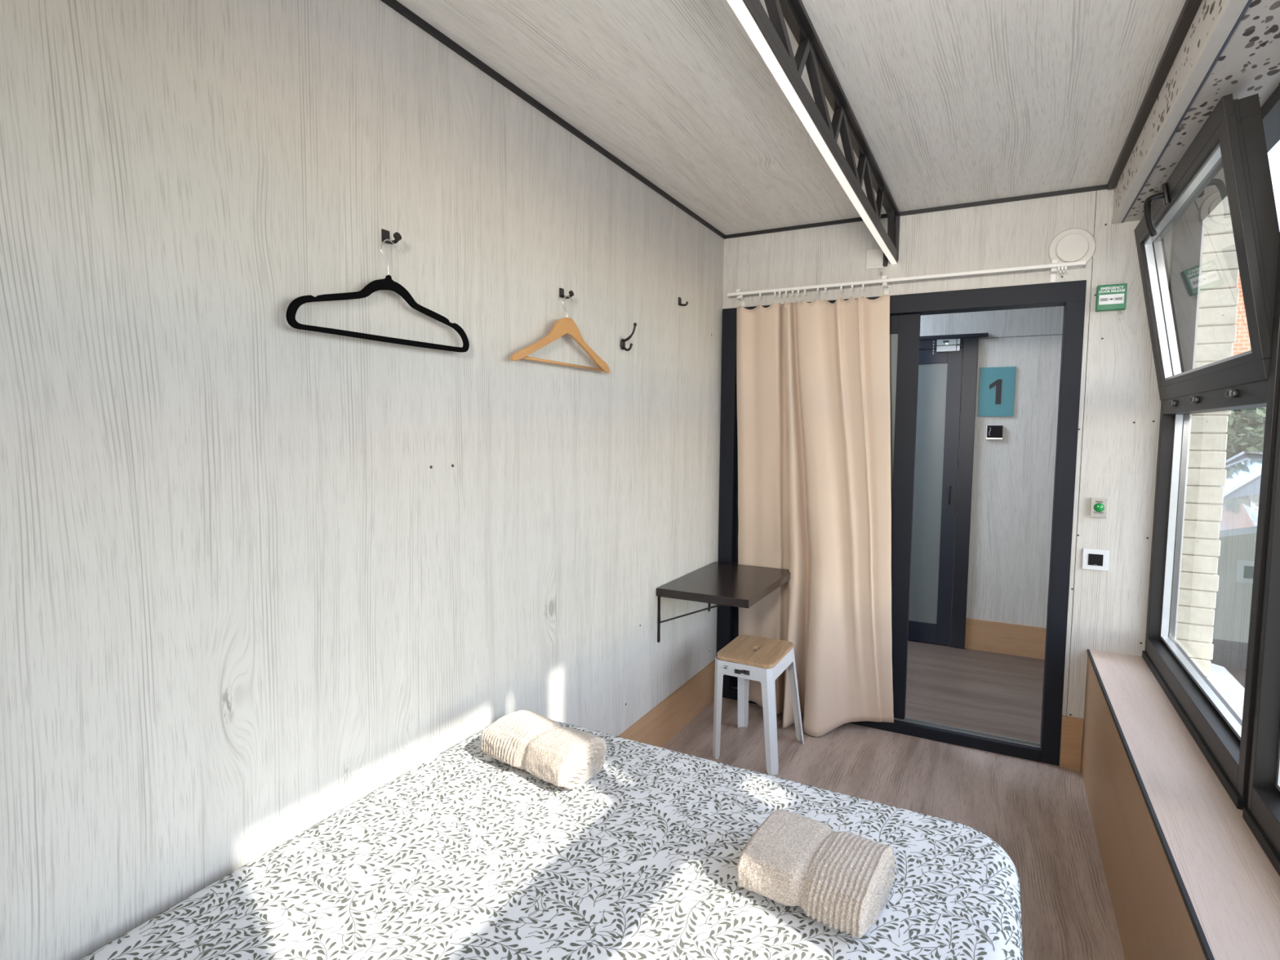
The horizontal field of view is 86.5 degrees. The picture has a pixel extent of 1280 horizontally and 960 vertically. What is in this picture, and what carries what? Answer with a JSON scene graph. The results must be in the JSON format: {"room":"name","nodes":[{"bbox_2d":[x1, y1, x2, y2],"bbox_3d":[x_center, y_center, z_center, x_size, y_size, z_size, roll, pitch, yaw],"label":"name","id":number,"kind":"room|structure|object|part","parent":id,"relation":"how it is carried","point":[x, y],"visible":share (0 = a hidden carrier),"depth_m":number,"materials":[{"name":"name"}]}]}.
{"room":"hostel bedroom","nodes":[
{"label":"hostel bedroom","id":0,"kind":"room"},
{"bbox_2d":[0,0,724,959],"bbox_3d":[-0.565,0.029,1.868,0.101,2.557,4.250,3,5,28],"label":"wall","id":1,"kind":"structure","parent":0,"point":[259,572],"depth_m":1.43,"materials":[{"name":"white wood"}]},
{"bbox_2d":[381,228,401,244],"bbox_3d":[-0.587,-0.577,1.612,0.047,0.036,0.022,3,5,28],"label":"wall hook","id":2,"kind":"object","parent":1,"relation":"attached to","point":[385,234],"visible":0.95,"depth_m":1.61,"materials":[{"name":"black metal"}]},
{"bbox_2d":[285,239,469,352],"bbox_3d":[-0.590,-0.445,1.606,0.007,0.240,0.532,3,5,28],"label":"clothes hanger","id":3,"kind":"object","parent":2,"relation":"hanging from","point":[388,283],"visible":1,"depth_m":1.58,"materials":[{"name":"black plastic"}]},
{"bbox_3d":[-0.606,-0.581,1.622,0.004,0.030,0.022,3,5,28],"label":"hook plate","id":4,"kind":"part","parent":2,"relation":"part of","materials":[{"name":"black metal"}]},
{"bbox_2d":[380,0,725,238],"bbox_3d":[-0.529,-1.133,1.711,0.012,0.016,4.150,3,5,28],"label":"trim","id":5,"kind":"structure","parent":1,"relation":"attached to","point":[395,5],"depth_m":2.05,"materials":[{"name":"black metal"}]},
{"bbox_2d":[559,288,573,298],"bbox_3d":[-0.242,-0.621,2.261,0.047,0.036,0.022,3,5,28],"label":"wall hook","id":6,"kind":"object","parent":1,"relation":"attached to","point":[561,290],"visible":0.88,"depth_m":2.26,"materials":[{"name":"black metal"}]},
{"bbox_2d":[510,295,609,373],"bbox_3d":[-0.245,-0.489,2.251,0.023,0.239,0.563,3,5,28],"label":"clothes hanger","id":7,"kind":"object","parent":6,"relation":"hanging from","point":[567,326],"visible":1,"depth_m":2.23,"materials":[{"name":"brown wood"}]},
{"bbox_3d":[-0.262,-0.624,2.271,0.004,0.030,0.022,3,5,28],"label":"hook plate","id":8,"kind":"part","parent":6,"relation":"part of","materials":[{"name":"black metal"}]},
{"bbox_2d":[620,322,636,351],"bbox_3d":[-0.042,-0.552,2.627,0.066,0.106,0.032,3,5,28],"label":"coat hook","id":9,"kind":"object","parent":1,"relation":"attached to","point":[623,341],"visible":1,"depth_m":2.63,"materials":[{"name":"black metal"}]},
{"bbox_3d":[-0.066,-0.527,2.641,0.012,0.044,0.032,3,5,28],"label":"plate","id":10,"kind":"part","parent":9,"relation":"part of","materials":[{"name":"black metal"}]},
{"bbox_3d":[-0.048,-0.514,2.632,0.045,0.029,0.012,3,5,28],"label":"arm","id":11,"kind":"part","parent":9,"relation":"part of","materials":[{"name":"black metal"}]},
{"bbox_3d":[-0.039,-0.569,2.624,0.060,0.072,0.014,3,5,28],"label":"arm","id":12,"kind":"part","parent":9,"relation":"part of","materials":[{"name":"black metal"}]},
{"bbox_2d":[617,659,715,747],"bbox_3d":[-0.549,1.204,1.886,0.012,0.211,4.150,3,5,28],"label":"baseboard","id":13,"kind":"structure","parent":1,"relation":"attached to","point":[665,720],"depth_m":3.22,"materials":[{"name":"brown wood"}]},
{"bbox_2d":[678,297,688,306],"bbox_3d":[0.199,-0.808,3.082,0.045,0.040,0.025,3,5,28],"label":"wall hook","id":14,"kind":"object","parent":1,"relation":"attached to","point":[680,304],"visible":1,"depth_m":3.08,"materials":[{"name":"black metal"}]},
{"bbox_3d":[0.181,-0.811,3.091,0.004,0.035,0.025,3,5,28],"label":"hook plate","id":15,"kind":"part","parent":14,"relation":"part of","materials":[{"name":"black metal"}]},
{"bbox_2d":[656,561,790,642],"bbox_3d":[0.420,0.591,3.219,0.427,0.254,0.693,3,5,28],"label":"wall-mounted table","id":16,"kind":"object","parent":1,"relation":"attached to","point":[731,584],"visible":0.94,"depth_m":3.07,"materials":[{"name":"brown laminate"}]},
{"bbox_2d":[396,0,1186,235],"bbox_3d":[0.364,-1.162,1.291,1.980,0.120,4.250,3,5,28],"label":"ceiling","id":17,"kind":"structure","parent":0,"point":[953,102],"depth_m":2.00,"materials":[{"name":"white wood"}]},
{"bbox_2d":[750,0,900,266],"bbox_3d":[0.198,-0.986,1.334,0.068,0.238,4.149,3,5,28],"label":"truss","id":18,"kind":"object","parent":17,"relation":"attached to","point":[824,81],"visible":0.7,"depth_m":1.91,"materials":[{"name":"black metal"}]},
{"bbox_2d":[726,0,897,264],"bbox_3d":[0.211,-0.897,1.333,0.029,0.045,4.148,3,5,28],"label":"led light","id":19,"kind":"object","parent":18,"relation":"attached to","point":[744,11],"visible":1,"depth_m":1.66,"materials":[{"name":"white plastic"}]},
{"bbox_2d":[662,640,1124,959],"bbox_3d":[0.175,1.324,2.446,3.180,0.100,5.800,3,5,28],"label":"floor","id":20,"kind":"structure","parent":0,"point":[1039,813],"depth_m":2.90,"materials":[{"name":"brown laminate"}]},
{"bbox_2d":[80,720,1022,959],"bbox_3d":[-0.256,1.085,0.947,1.388,0.594,2.004,3,5,28],"label":"bed","id":21,"kind":"object","parent":20,"relation":"on","point":[467,853],"visible":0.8,"depth_m":1.30,"materials":[{"name":"grey fabric"}]},
{"bbox_2d":[481,710,606,789],"bbox_3d":[-0.246,0.678,1.730,0.303,0.101,0.182,4,5,37],"label":"rolled towel","id":22,"kind":"object","parent":21,"relation":"on","point":[553,753],"visible":1,"depth_m":1.67,"materials":[{"name":"fabric"}]},
{"bbox_2d":[737,808,894,938],"bbox_3d":[0.332,0.725,1.278,0.248,0.084,0.226,3,5,34],"label":"rolled towel","id":23,"kind":"object","parent":21,"relation":"on","point":[843,880],"visible":1,"depth_m":1.22,"materials":[{"name":"fabric"}]},
{"bbox_2d":[712,635,804,775],"bbox_3d":[0.545,0.993,3.078,0.329,0.470,0.398,3,5,28],"label":"stool","id":24,"kind":"object","parent":20,"relation":"on","point":[765,654],"visible":1,"depth_m":2.98,"materials":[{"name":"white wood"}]},
{"bbox_3d":[0.343,1.006,2.995,0.024,0.453,0.079,-1,4,-17],"label":"leg","id":25,"kind":"part","parent":24,"relation":"part of","materials":[{"name":"white metal"}]},
{"bbox_3d":[0.493,0.986,3.287,0.084,0.453,0.052,-1,4,-17],"label":"leg","id":26,"kind":"part","parent":24,"relation":"part of","materials":[{"name":"white metal"}]},
{"bbox_3d":[0.519,0.767,3.062,0.267,0.016,0.372,3,5,28],"label":"seat","id":27,"kind":"part","parent":24,"relation":"part of","materials":[{"name":"brown wood"}]},
{"bbox_3d":[0.547,1.017,2.872,0.085,0.453,0.050,-1,4,-17],"label":"leg","id":28,"kind":"part","parent":24,"relation":"part of","materials":[{"name":"white metal"}]},
{"bbox_3d":[0.710,0.997,3.160,0.112,0.453,0.060,3,5,28],"label":"leg","id":29,"kind":"part","parent":24,"relation":"part of","materials":[{"name":"white metal"}]},
{"bbox_2d":[722,188,1204,764],"bbox_3d":[1.325,-0.006,3.216,1.980,2.457,0.101,3,5,28],"label":"wall","id":30,"kind":"structure","parent":0,"point":[1120,404],"depth_m":2.87,"materials":[{"name":"white wood"}]},
{"bbox_2d":[866,248,884,269],"bbox_3d":[1.107,-1.039,3.196,0.080,0.090,0.010,3,5,28],"label":"switch plate","id":31,"kind":"object","parent":30,"relation":"attached to","point":[874,256],"visible":0.9,"depth_m":3.19,"materials":[{"name":"beige plastic"}]},
{"bbox_3d":[1.105,-1.039,3.193,0.054,0.060,0.002,3,5,28],"label":"panel","id":32,"kind":"part","parent":31,"relation":"part of","materials":[{"name":"beige plastic"}]},
{"bbox_2d":[716,280,1086,765],"bbox_3d":[1.156,0.173,3.313,1.602,2.082,0.110,3,5,28],"label":"door","id":33,"kind":"structure","parent":30,"relation":"in","point":[906,310],"depth_m":3.17,"materials":[{"name":"metal"}]},
{"bbox_3d":[0.907,0.175,3.449,0.700,1.768,0.008,3,5,28],"label":"frosted pane","id":34,"kind":"part","parent":33,"relation":"part of","materials":[{"name":"white glass"}]},
{"bbox_2d":[727,259,1085,306],"bbox_3d":[1.142,-0.899,3.146,1.538,0.075,0.082,3,5,28],"label":"rail","id":35,"kind":"object","parent":30,"relation":"attached to","point":[1054,265],"visible":1,"depth_m":3.07,"materials":[{"name":"white metal"}]},
{"bbox_2d":[736,294,893,737],"bbox_3d":[0.811,0.171,3.289,0.826,2.073,0.244,3,5,28],"label":"curtain","id":36,"kind":"object","parent":35,"relation":"hanging from","point":[813,378],"visible":0.95,"depth_m":3.27,"materials":[{"name":"beige fabric"}]},
{"bbox_2d":[723,184,1106,239],"bbox_3d":[1.177,-1.226,3.145,1.680,0.016,0.012,3,5,28],"label":"trim","id":37,"kind":"structure","parent":30,"relation":"attached to","point":[1104,186],"depth_m":3.05,"materials":[{"name":"black wood"}]},
{"bbox_2d":[1059,715,1083,770],"bbox_3d":[1.867,1.137,2.945,0.076,0.226,0.012,3,5,28],"label":"baseboard","id":38,"kind":"structure","parent":30,"relation":"attached to","point":[1072,727],"depth_m":2.94,"materials":[{"name":"brown wood"}]},
{"bbox_2d":[1048,227,1096,270],"bbox_3d":[1.795,-0.962,2.827,0.171,0.171,0.026,3,5,28],"label":"air vent","id":39,"kind":"object","parent":30,"relation":"in","point":[1074,244],"visible":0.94,"depth_m":2.82,"materials":[{"name":"beige plastic"}]},
{"bbox_2d":[1081,548,1109,571],"bbox_3d":[1.916,0.335,2.862,0.092,0.087,0.012,3,5,28],"label":"light switch","id":40,"kind":"object","parent":30,"relation":"attached to","point":[1092,559],"visible":1,"depth_m":2.86,"materials":[{"name":"white plastic"}]},
{"bbox_2d":[1089,497,1107,518],"bbox_3d":[1.913,0.116,2.837,0.057,0.082,0.032,3,5,28],"label":"button","id":41,"kind":"object","parent":30,"relation":"attached to","point":[1098,505],"visible":1,"depth_m":2.83,"materials":[{"name":"plastic"}]},
{"bbox_2d":[1095,283,1127,311],"bbox_3d":[1.919,-0.743,2.772,0.100,0.102,0.034,3,5,28],"label":"sign","id":42,"kind":"object","parent":30,"relation":"attached to","point":[1113,297],"visible":1,"depth_m":2.76,"materials":[{"name":"green plastic"}]},
{"bbox_3d":[1.912,-0.733,2.759,0.084,0.039,0.001,3,5,28],"label":"white panel","id":43,"kind":"part","parent":42,"relation":"part of","materials":[{"name":"white plastic"}]},
{"bbox_2d":[920,306,1063,645],"bbox_3d":[1.527,-0.203,4.899,3.150,2.600,0.101,3,5,28],"label":"wall","id":44,"kind":"structure","parent":0,"point":[1013,476],"depth_m":4.38,"materials":[{"name":"white wood"}]},
{"bbox_2d":[907,333,988,648],"bbox_3d":[1.759,0.072,4.701,1.068,2.086,0.066,3,5,28],"label":"door","id":45,"kind":"structure","parent":44,"relation":"in","point":[942,360],"depth_m":4.56,"materials":[{"name":"black metal"}]},
{"bbox_3d":[1.764,0.090,4.716,0.605,1.761,0.008,3,5,28],"label":"frosted pane","id":46,"kind":"part","parent":45,"relation":"part of","materials":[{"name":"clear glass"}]},
{"bbox_3d":[2.060,0.102,4.526,0.012,0.126,0.036,3,5,28],"label":"handle","id":47,"kind":"part","parent":45,"relation":"part of","materials":[{"name":"black metal"}]},
{"bbox_2d":[986,425,1003,439],"bbox_3d":[2.298,-0.308,4.410,0.096,0.092,0.026,3,5,28],"label":"card reader","id":48,"kind":"object","parent":44,"relation":"attached to","point":[993,432],"visible":1,"depth_m":4.40,"materials":[{"name":"plastic"}]},
{"bbox_2d":[977,366,1016,416],"bbox_3d":[2.303,-0.569,4.394,0.208,0.316,0.017,3,5,28],"label":"room sign","id":49,"kind":"object","parent":44,"relation":"attached to","point":[996,397],"visible":1,"depth_m":4.39,"materials":[{"name":"teal plastic"}]},
{"bbox_2d":[964,617,1046,659],"bbox_3d":[2.495,1.044,4.409,0.696,0.204,0.012,3,5,28],"label":"baseboard","id":50,"kind":"structure","parent":44,"relation":"attached to","point":[1026,641],"depth_m":4.45,"materials":[{"name":"brown wood"}]},
{"bbox_2d":[1111,0,1279,223],"bbox_3d":[1.081,-0.985,0.866,0.301,0.158,4.150,3,5,28],"label":"wall","id":51,"kind":"structure","parent":0,"point":[1229,46],"depth_m":1.67,"materials":[{"name":"paint"}]},
{"bbox_2d":[1106,0,1202,189],"bbox_3d":[0.938,-1.059,0.930,0.029,0.022,4.138,3,5,28],"label":"trim","id":52,"kind":"structure","parent":51,"relation":"attached to","point":[1189,10],"depth_m":1.91,"materials":[{"name":"black wood"}]},
{"bbox_2d":[1175,195,1239,677],"bbox_3d":[2.402,-0.980,2.885,0.141,3.587,0.455,3,5,28],"label":"wall","id":53,"kind":"structure","parent":0,"point":[1219,295],"depth_m":2.75,"materials":[{"name":"brick"}]},
{"bbox_2d":[1206,662,1244,720],"bbox_3d":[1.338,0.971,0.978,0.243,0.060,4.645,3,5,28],"label":"ground","id":54,"kind":"structure","parent":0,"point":[1221,679],"depth_m":2.69,"materials":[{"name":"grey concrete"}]},
{"bbox_3d":[1.160,0.244,0.911,0.100,2.300,4.150,3,5,28],"label":"wall","id":55,"kind":"structure","parent":0,"visible":0},
{"bbox_2d":[1080,648,1279,959],"bbox_3d":[1.021,1.119,1.046,0.201,0.532,4.150,3,5,28],"label":"window sill","id":56,"kind":"structure","parent":55,"relation":"attached to","point":[1188,878],"depth_m":1.73,"materials":[{"name":"brown wood"}]},
{"bbox_3d":[0.942,1.121,1.088,0.016,0.522,4.150,3,5,28],"label":"panel","id":57,"kind":"part","parent":56,"relation":"part of","materials":[{"name":"brown wood"}]},
{"bbox_2d":[1133,84,1279,809],"bbox_3d":[1.746,-0.113,2.196,0.265,1.770,1.290,3,5,28],"label":"window","id":58,"kind":"structure","parent":55,"relation":"in","point":[1228,156],"depth_m":2.03,"materials":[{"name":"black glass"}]},
{"bbox_3d":[1.681,-0.875,2.212,0.070,0.162,0.053,-9,0,28],"label":"handle","id":59,"kind":"part","parent":58,"relation":"part of","materials":[{"name":"black metal"}]},
{"bbox_3d":[1.775,-0.627,2.168,0.070,0.692,1.236,-9,0,28],"label":"sash frame","id":60,"kind":"part","parent":58,"relation":"part of","materials":[{"name":"black metal"}]},
{"bbox_2d":[1242,400,1279,876],"bbox_3d":[1.198,-0.027,0.982,0.093,1.770,1.294,3,5,28],"label":"window","id":61,"kind":"structure","parent":55,"relation":"in","point":[1261,815],"depth_m":1.58,"materials":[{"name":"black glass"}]},
{"bbox_2d":[1245,376,1279,808],"bbox_3d":[1.516,-0.068,1.567,0.074,1.770,0.040,3,5,28],"label":"trim","id":62,"kind":"structure","parent":55,"relation":"attached to","point":[1278,397],"depth_m":1.62,"materials":[{"name":"black metal"}]},
{"label":"outside","id":63,"kind":"structure","parent":0,"visible":0},
{"bbox_2d":[1208,639,1248,688],"bbox_3d":[30.198,0.901,15.112,38.020,0.200,72.000,3,5,28],"label":"ground","id":64,"kind":"structure","parent":63,"point":[1232,655],"depth_m":5.12,"materials":[{"name":"concrete"}]},
{"bbox_2d":[1212,493,1259,643],"bbox_3d":[5.764,0.440,4.258,4.230,1.928,2.120,3,5,28],"label":"building","id":65,"kind":"structure","parent":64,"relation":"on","point":[1238,524],"depth_m":4.36,"materials":[{"name":"paint"}]},
{"bbox_2d":[1231,268,1251,355],"bbox_3d":[20.674,-1.958,12.568,16.920,5.720,5.250,3,5,28],"label":"apartment building","id":66,"kind":"structure","parent":64,"relation":"on","point":[1242,344],"depth_m":14.05,"materials":[{"name":"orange brick"}]},
{"bbox_2d":[1222,451,1262,498],"bbox_3d":[7.020,0.424,6.915,4.230,1.582,2.120,3,5,28],"label":"house","id":67,"kind":"structure","parent":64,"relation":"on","point":[1243,476],"depth_m":6.92,"materials":[{"name":"paint"}]},
{"bbox_2d":[1223,407,1266,459],"bbox_3d":[8.722,-0.213,10.140,2.237,2.413,2.277,3,5,28],"label":"tree","id":68,"kind":"object","parent":64,"relation":"on","point":[1246,427],"visible":0.16,"depth_m":9.38,"materials":[{"name":"green plant"}]}
]}

